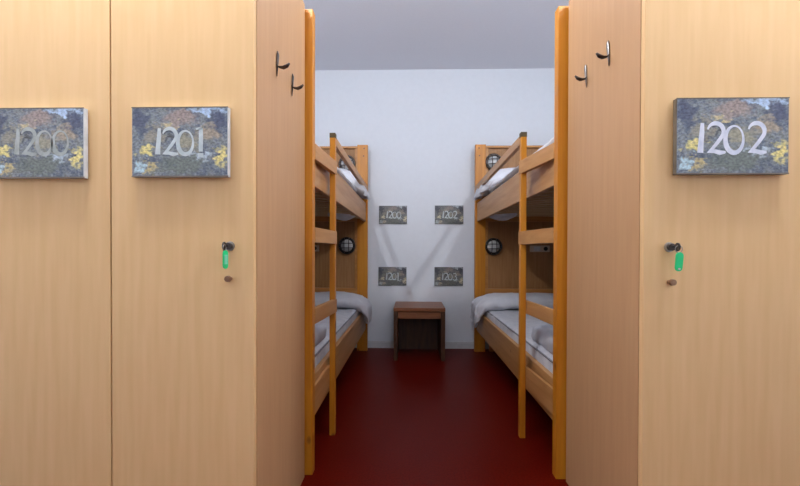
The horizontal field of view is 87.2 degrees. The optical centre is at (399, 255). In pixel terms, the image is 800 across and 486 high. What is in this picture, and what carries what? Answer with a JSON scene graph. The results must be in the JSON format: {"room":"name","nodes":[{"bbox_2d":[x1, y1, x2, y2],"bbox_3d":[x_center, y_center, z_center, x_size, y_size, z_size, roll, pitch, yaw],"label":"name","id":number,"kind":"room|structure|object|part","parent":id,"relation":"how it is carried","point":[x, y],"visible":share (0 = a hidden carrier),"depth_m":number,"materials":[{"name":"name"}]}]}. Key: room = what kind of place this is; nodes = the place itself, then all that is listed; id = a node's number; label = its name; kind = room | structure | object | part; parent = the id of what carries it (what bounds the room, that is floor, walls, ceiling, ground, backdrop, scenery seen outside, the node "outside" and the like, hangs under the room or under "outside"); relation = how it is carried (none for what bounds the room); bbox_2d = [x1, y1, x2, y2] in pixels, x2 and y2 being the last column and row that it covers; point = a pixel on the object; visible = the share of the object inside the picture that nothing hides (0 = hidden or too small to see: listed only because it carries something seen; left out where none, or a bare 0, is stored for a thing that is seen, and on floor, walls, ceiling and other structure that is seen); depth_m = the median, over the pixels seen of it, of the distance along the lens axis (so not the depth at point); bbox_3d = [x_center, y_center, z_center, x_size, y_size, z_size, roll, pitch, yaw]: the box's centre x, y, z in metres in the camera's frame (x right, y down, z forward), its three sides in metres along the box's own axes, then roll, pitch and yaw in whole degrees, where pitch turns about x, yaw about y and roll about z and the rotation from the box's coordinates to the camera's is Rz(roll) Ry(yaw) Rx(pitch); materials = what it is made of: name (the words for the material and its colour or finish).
{"room":"dormitory","nodes":[
{"label":"dormitory","id":0,"kind":"room"},
{"bbox_2d":[300,348,568,485],"bbox_3d":[0.110,0.907,0.945,3.145,0.100,5.880,0,1,2],"label":"floor","id":1,"kind":"structure","parent":0,"point":[418,418],"depth_m":2.08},
{"bbox_2d":[0,0,112,485],"bbox_3d":[-0.943,-0.051,1.352,0.384,1.804,0.536,0,1,2],"label":"locker","id":2,"kind":"object","parent":1,"relation":"on","point":[56,137],"visible":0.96,"depth_m":1.10,"materials":[{"name":"brown wood"}]},
{"bbox_2d":[0,108,82,176],"bbox_3d":[-0.938,-0.291,1.084,0.246,0.175,0.001,0,0,2],"label":"print","id":3,"kind":"object","parent":2,"relation":"on","point":[35,142],"depth_m":1.08,"materials":[{"name":"multicoloured paper"}]},
{"bbox_3d":[-0.938,-0.291,1.091,0.250,0.180,0.014,0,0,2],"label":"number plate","id":4,"kind":"part","parent":2,"relation":"part of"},
{"bbox_2d":[111,0,304,485],"bbox_3d":[-0.539,-0.050,1.341,0.424,1.804,0.536,0,1,2],"label":"locker","id":5,"kind":"object","parent":1,"relation":"on","point":[208,96],"visible":0.98,"depth_m":1.10,"materials":[{"name":"brown wood"}]},
{"bbox_2d":[132,107,226,175],"bbox_3d":[-0.564,-0.291,1.074,0.246,0.173,0.001,0,0,2],"label":"print","id":6,"kind":"object","parent":5,"relation":"on","point":[167,141],"depth_m":1.07,"materials":[{"name":"multicoloured paper"}]},
{"bbox_3d":[-0.563,-0.291,1.082,0.250,0.178,0.014,0,0,2],"label":"number plate","id":7,"kind":"part","parent":5,"relation":"part of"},
{"bbox_2d":[222,242,227,268],"bbox_3d":[-0.439,-0.001,1.061,0.009,0.068,0.033,0,1,2],"label":"key","id":8,"kind":"object","parent":5,"relation":"in","point":[225,252],"visible":1,"depth_m":1.05,"materials":[{"name":"green plastic"}]},
{"bbox_3d":[-0.441,0.059,1.082,0.017,0.017,0.021,0,0,2],"label":"knob","id":9,"kind":"part","parent":5,"relation":"part of","materials":[{"name":"brown wood"}]},
{"bbox_3d":[-0.560,-0.050,1.362,0.380,1.804,0.496,0,0,2],"label":"panel","id":10,"kind":"part","parent":5,"relation":"part of","materials":[{"name":"brown wood"}]},
{"bbox_2d":[305,9,367,474],"bbox_3d":[-0.784,-0.059,2.676,1.003,1.797,2.090,0,1,2],"label":"bunk bed","id":11,"kind":"object","parent":1,"relation":"on","point":[336,251],"visible":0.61,"depth_m":1.98,"materials":[{"name":"orange wood"}]},
{"bbox_3d":[-0.382,-0.049,1.641,0.090,1.797,0.042,0,0,2],"label":"post","id":12,"kind":"part","parent":11,"relation":"part of","materials":[{"name":"orange wood"}]},
{"bbox_3d":[-0.770,-0.179,3.711,0.775,1.530,0.008,0,0,2],"label":"board panel","id":13,"kind":"part","parent":11,"relation":"part of","materials":[{"name":"brown wood"}]},
{"bbox_3d":[-0.771,-0.063,3.701,0.795,1.788,0.037,0,0,2],"label":"headboard","id":14,"kind":"part","parent":11,"relation":"part of","materials":[{"name":"orange wood"}]},
{"bbox_2d":[315,309,359,366],"bbox_3d":[-0.798,0.494,2.680,0.904,0.152,1.980,0,1,2],"label":"mattress","id":15,"kind":"object","parent":11,"relation":"on","point":[345,318],"visible":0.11,"depth_m":2.60,"materials":[{"name":"fabric"}]},
{"bbox_2d":[315,323,325,346],"bbox_3d":[-0.809,0.390,1.976,0.850,0.098,0.515,0,1,2],"label":"folded blanket","id":16,"kind":"object","parent":15,"relation":"on","point":[320,329],"visible":0.09,"depth_m":2.06,"materials":[{"name":"white fabric"}]},
{"bbox_2d":[315,292,371,323],"bbox_3d":[-0.697,0.424,3.463,0.932,0.260,0.398,0,1,2],"label":"pillow","id":17,"kind":"object","parent":15,"relation":"on","point":[345,300],"visible":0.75,"depth_m":3.30,"materials":[{"name":"white fabric"}]},
{"bbox_3d":[-0.338,0.566,2.668,0.024,0.170,2.003,0,0,2],"label":"rail","id":18,"kind":"part","parent":11,"relation":"part of","materials":[{"name":"orange wood"}]},
{"bbox_3d":[-0.335,-0.370,2.660,0.024,0.158,2.003,0,0,2],"label":"rail","id":19,"kind":"part","parent":11,"relation":"part of","materials":[{"name":"orange wood"}]},
{"bbox_2d":[328,213,355,219],"bbox_3d":[-0.795,-0.384,2.673,0.897,0.201,1.979,0,1,2],"label":"mattress","id":20,"kind":"object","parent":11,"relation":"on","point":[338,216],"visible":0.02,"depth_m":3.29,"materials":[{"name":"fabric"}]},
{"bbox_2d":[315,142,356,191],"bbox_3d":[-0.782,-0.496,2.492,0.870,0.034,1.556,0,1,2],"label":"duvet","id":21,"kind":"object","parent":20,"relation":"on","point":[339,172],"visible":0.09,"depth_m":2.69,"materials":[{"name":"white fabric"}]},
{"bbox_2d":[340,170,370,199],"bbox_3d":[-0.707,-0.575,3.413,0.918,0.228,0.448,0,1,2],"label":"pillow","id":22,"kind":"object","parent":20,"relation":"on","point":[362,191],"visible":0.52,"depth_m":3.21,"materials":[{"name":"white fabric"}]},
{"bbox_2d":[338,237,354,253],"bbox_3d":[-0.464,-0.088,3.670,0.150,0.150,0.079,0,0,2],"label":"lamp","id":23,"kind":"object","parent":11,"relation":"attached to","point":[346,245],"depth_m":3.66,"materials":[{"name":"black plastic"}]},
{"bbox_2d":[339,155,355,170],"bbox_3d":[-0.462,-0.803,3.664,0.150,0.150,0.079,0,0,2],"label":"lamp","id":24,"kind":"object","parent":11,"relation":"attached to","point":[342,166],"depth_m":3.66,"materials":[{"name":"metal"}]},
{"bbox_3d":[-0.305,-0.566,2.827,0.022,0.058,1.666,0,1,1],"label":"guard rail","id":25,"kind":"part","parent":11,"relation":"part of","materials":[{"name":"orange wood"}]},
{"bbox_3d":[-0.328,-0.067,3.687,0.090,1.797,0.045,0,0,2],"label":"post","id":26,"kind":"part","parent":11,"relation":"part of","materials":[{"name":"orange wood"}]},
{"bbox_2d":[393,302,444,360],"bbox_3d":[0.159,0.624,3.545,0.412,0.422,0.425,0,1,2],"label":"bedside table","id":27,"kind":"object","parent":1,"relation":"on","point":[417,325],"visible":1,"depth_m":3.62,"materials":[{"name":"brown wood"}]},
{"bbox_3d":[-0.030,0.638,3.551,0.032,0.392,0.415,0,0,2],"label":"leg","id":28,"kind":"part","parent":27,"relation":"part of","materials":[{"name":"brown wood"}]},
{"bbox_3d":[0.159,0.474,3.534,0.340,0.054,0.385,0,0,2],"label":"drawer","id":29,"kind":"part","parent":27,"relation":"part of","materials":[{"name":"brown wood"}]},
{"bbox_3d":[0.348,0.639,3.541,0.032,0.392,0.415,0,0,2],"label":"leg","id":30,"kind":"part","parent":27,"relation":"part of","materials":[{"name":"brown wood"}]},
{"bbox_2d":[474,6,568,478],"bbox_3d":[1.086,-0.054,2.627,1.026,1.797,2.090,0,1,2],"label":"bunk bed","id":31,"kind":"object","parent":1,"relation":"on","point":[526,252],"visible":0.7,"depth_m":1.95,"materials":[{"name":"orange wood"}]},
{"bbox_3d":[0.696,-0.064,3.660,0.090,1.797,0.045,0,0,2],"label":"post","id":32,"kind":"part","parent":31,"relation":"part of","materials":[{"name":"orange wood"}]},
{"bbox_2d":[485,238,501,254],"bbox_3d":[0.811,-0.080,3.636,0.150,0.150,0.079,0,0,2],"label":"lamp","id":33,"kind":"object","parent":31,"relation":"attached to","point":[493,246],"depth_m":3.63,"materials":[{"name":"black plastic"}]},
{"bbox_2d":[486,153,500,169],"bbox_3d":[0.813,-0.810,3.630,0.150,0.150,0.079,0,0,2],"label":"lamp","id":34,"kind":"object","parent":31,"relation":"attached to","point":[491,158],"depth_m":3.62,"materials":[{"name":"metal"}]},
{"bbox_3d":[0.620,-0.563,2.803,0.022,0.058,1.667,0,1,3],"label":"guard rail","id":35,"kind":"part","parent":31,"relation":"part of","materials":[{"name":"orange wood"}]},
{"bbox_2d":[484,172,518,219],"bbox_3d":[1.111,-0.376,2.624,0.897,0.204,1.976,0,1,2],"label":"mattress","id":36,"kind":"object","parent":31,"relation":"on","point":[508,216],"visible":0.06,"depth_m":3.25,"materials":[{"name":"fabric"}]},
{"bbox_2d":[473,168,513,199],"bbox_3d":[1.061,-0.573,3.367,0.909,0.231,0.452,0,1,2],"label":"pillow","id":37,"kind":"object","parent":36,"relation":"on","point":[483,191],"visible":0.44,"depth_m":3.18,"materials":[{"name":"white fabric"}]},
{"bbox_2d":[489,137,553,192],"bbox_3d":[1.088,-0.491,2.443,0.871,0.033,1.555,0,1,2],"label":"duvet","id":38,"kind":"object","parent":36,"relation":"on","point":[514,171],"visible":0.12,"depth_m":2.53,"materials":[{"name":"white fabric"}]},
{"bbox_3d":[0.649,0.569,2.642,0.024,0.170,2.003,0,0,2],"label":"rail","id":39,"kind":"part","parent":31,"relation":"part of","materials":[{"name":"orange wood"}]},
{"bbox_3d":[0.651,-0.367,2.634,0.024,0.158,2.003,0,0,2],"label":"rail","id":40,"kind":"part","parent":31,"relation":"part of","materials":[{"name":"orange wood"}]},
{"bbox_2d":[484,309,552,373],"bbox_3d":[1.108,0.500,2.632,0.904,0.150,1.977,0,1,2],"label":"mattress","id":41,"kind":"object","parent":31,"relation":"on","point":[507,320],"visible":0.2,"depth_m":2.61,"materials":[{"name":"fabric"}]},
{"bbox_2d":[471,292,552,326],"bbox_3d":[1.049,0.432,3.419,0.924,0.264,0.400,0,1,2],"label":"pillow","id":42,"kind":"object","parent":41,"relation":"on","point":[480,305],"visible":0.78,"depth_m":3.27,"materials":[{"name":"white fabric"}]},
{"bbox_2d":[529,325,552,353],"bbox_3d":[1.081,0.396,1.924,0.851,0.100,0.512,0,1,2],"label":"folded blanket","id":43,"kind":"object","parent":41,"relation":"on","point":[542,335],"visible":0.13,"depth_m":1.99,"materials":[{"name":"white fabric"}]},
{"bbox_3d":[1.139,-0.058,3.651,0.795,1.788,0.037,0,0,2],"label":"headboard","id":44,"kind":"part","parent":31,"relation":"part of","materials":[{"name":"orange wood"}]},
{"bbox_3d":[1.139,-0.174,3.661,0.775,1.530,0.008,0,0,2],"label":"board panel","id":45,"kind":"part","parent":31,"relation":"part of","materials":[{"name":"brown wood"}]},
{"bbox_2d":[534,246,539,250],"bbox_3d":[1.186,-0.060,3.636,0.055,0.040,0.004,0,0,2],"label":"switch","id":46,"kind":"object","parent":31,"relation":"attached to","point":[536,248],"depth_m":3.63,"materials":[{"name":"white plastic"}]},
{"bbox_3d":[0.643,-0.046,1.614,0.090,1.797,0.042,0,0,2],"label":"post","id":47,"kind":"part","parent":31,"relation":"part of","materials":[{"name":"orange wood"}]},
{"bbox_2d":[566,0,799,485],"bbox_3d":[0.806,-0.046,1.306,0.457,1.804,0.536,0,1,2],"label":"locker","id":48,"kind":"object","parent":1,"relation":"on","point":[684,115],"visible":0.99,"depth_m":1.06,"materials":[{"name":"brown wood"}]},
{"bbox_3d":[0.829,-0.046,1.325,0.413,1.804,0.496,0,0,2],"label":"panel","id":49,"kind":"part","parent":48,"relation":"part of","materials":[{"name":"brown wood"}]},
{"bbox_3d":[0.680,0.067,1.053,0.017,0.017,0.021,0,0,2],"label":"knob","id":50,"kind":"part","parent":48,"relation":"part of","materials":[{"name":"brown wood"}]},
{"bbox_2d":[672,243,683,270],"bbox_3d":[0.677,0.003,1.031,0.021,0.070,0.028,0,1,-28],"label":"key","id":51,"kind":"object","parent":48,"relation":"in","point":[679,257],"visible":1,"depth_m":1.02,"materials":[{"name":"green plastic"}]},
{"bbox_3d":[0.822,-0.075,1.067,0.409,1.736,0.018,0,0,2],"label":"door","id":52,"kind":"part","parent":48,"relation":"part of","materials":[{"name":"brown wood"}]},
{"bbox_3d":[0.822,-0.296,1.045,0.273,0.188,0.014,0,0,2],"label":"number plate","id":53,"kind":"part","parent":48,"relation":"part of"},
{"bbox_2d":[677,98,788,172],"bbox_3d":[0.822,-0.296,1.038,0.270,0.183,0.001,0,0,2],"label":"print","id":54,"kind":"object","parent":48,"relation":"on","point":[715,135],"depth_m":1.04,"materials":[{"name":"multicoloured paper"}]},
{"bbox_2d":[315,68,554,341],"bbox_3d":[0.189,-0.418,3.823,3.145,2.500,0.100,0,1,2],"label":"wall","id":55,"kind":"structure","parent":0,"point":[421,130],"depth_m":3.77,"materials":[{"name":"white paint"}]},
{"bbox_2d":[378,267,406,285],"bbox_3d":[-0.068,0.185,3.780,0.252,0.167,0.011,0,1,2],"label":"number plate","id":56,"kind":"object","parent":55,"relation":"attached to","point":[387,276],"visible":1,"depth_m":3.77,"materials":[{"name":"grey paint"}]},
{"bbox_2d":[379,206,406,223],"bbox_3d":[-0.063,-0.366,3.775,0.252,0.164,0.011,0,1,2],"label":"number plate","id":57,"kind":"object","parent":55,"relation":"attached to","point":[387,214],"visible":1,"depth_m":3.77,"materials":[{"name":"grey paint"}]},
{"bbox_2d":[355,341,488,348],"bbox_3d":[0.184,0.802,3.777,2.945,0.062,0.012,0,1,2],"label":"baseboard","id":58,"kind":"structure","parent":55,"relation":"attached to","point":[371,344],"depth_m":3.77,"materials":[{"name":"paint"}]},
{"bbox_2d":[434,267,462,285],"bbox_3d":[0.437,0.186,3.766,0.255,0.168,0.011,0,1,2],"label":"number plate","id":59,"kind":"object","parent":55,"relation":"attached to","point":[443,276],"visible":1,"depth_m":3.76,"materials":[{"name":"grey paint"}]},
{"bbox_2d":[435,206,462,223],"bbox_3d":[0.440,-0.366,3.761,0.254,0.165,0.011,0,1,2],"label":"number plate","id":60,"kind":"object","parent":55,"relation":"attached to","point":[443,214],"visible":1,"depth_m":3.76,"materials":[{"name":"grey paint"}]},
{"bbox_2d":[303,0,568,69],"bbox_3d":[0.117,-1.693,0.923,3.145,0.100,5.880,0,1,2],"label":"ceiling","id":61,"kind":"structure","parent":0,"point":[349,34],"depth_m":3.14,"materials":[{"name":"paint"}]}
]}

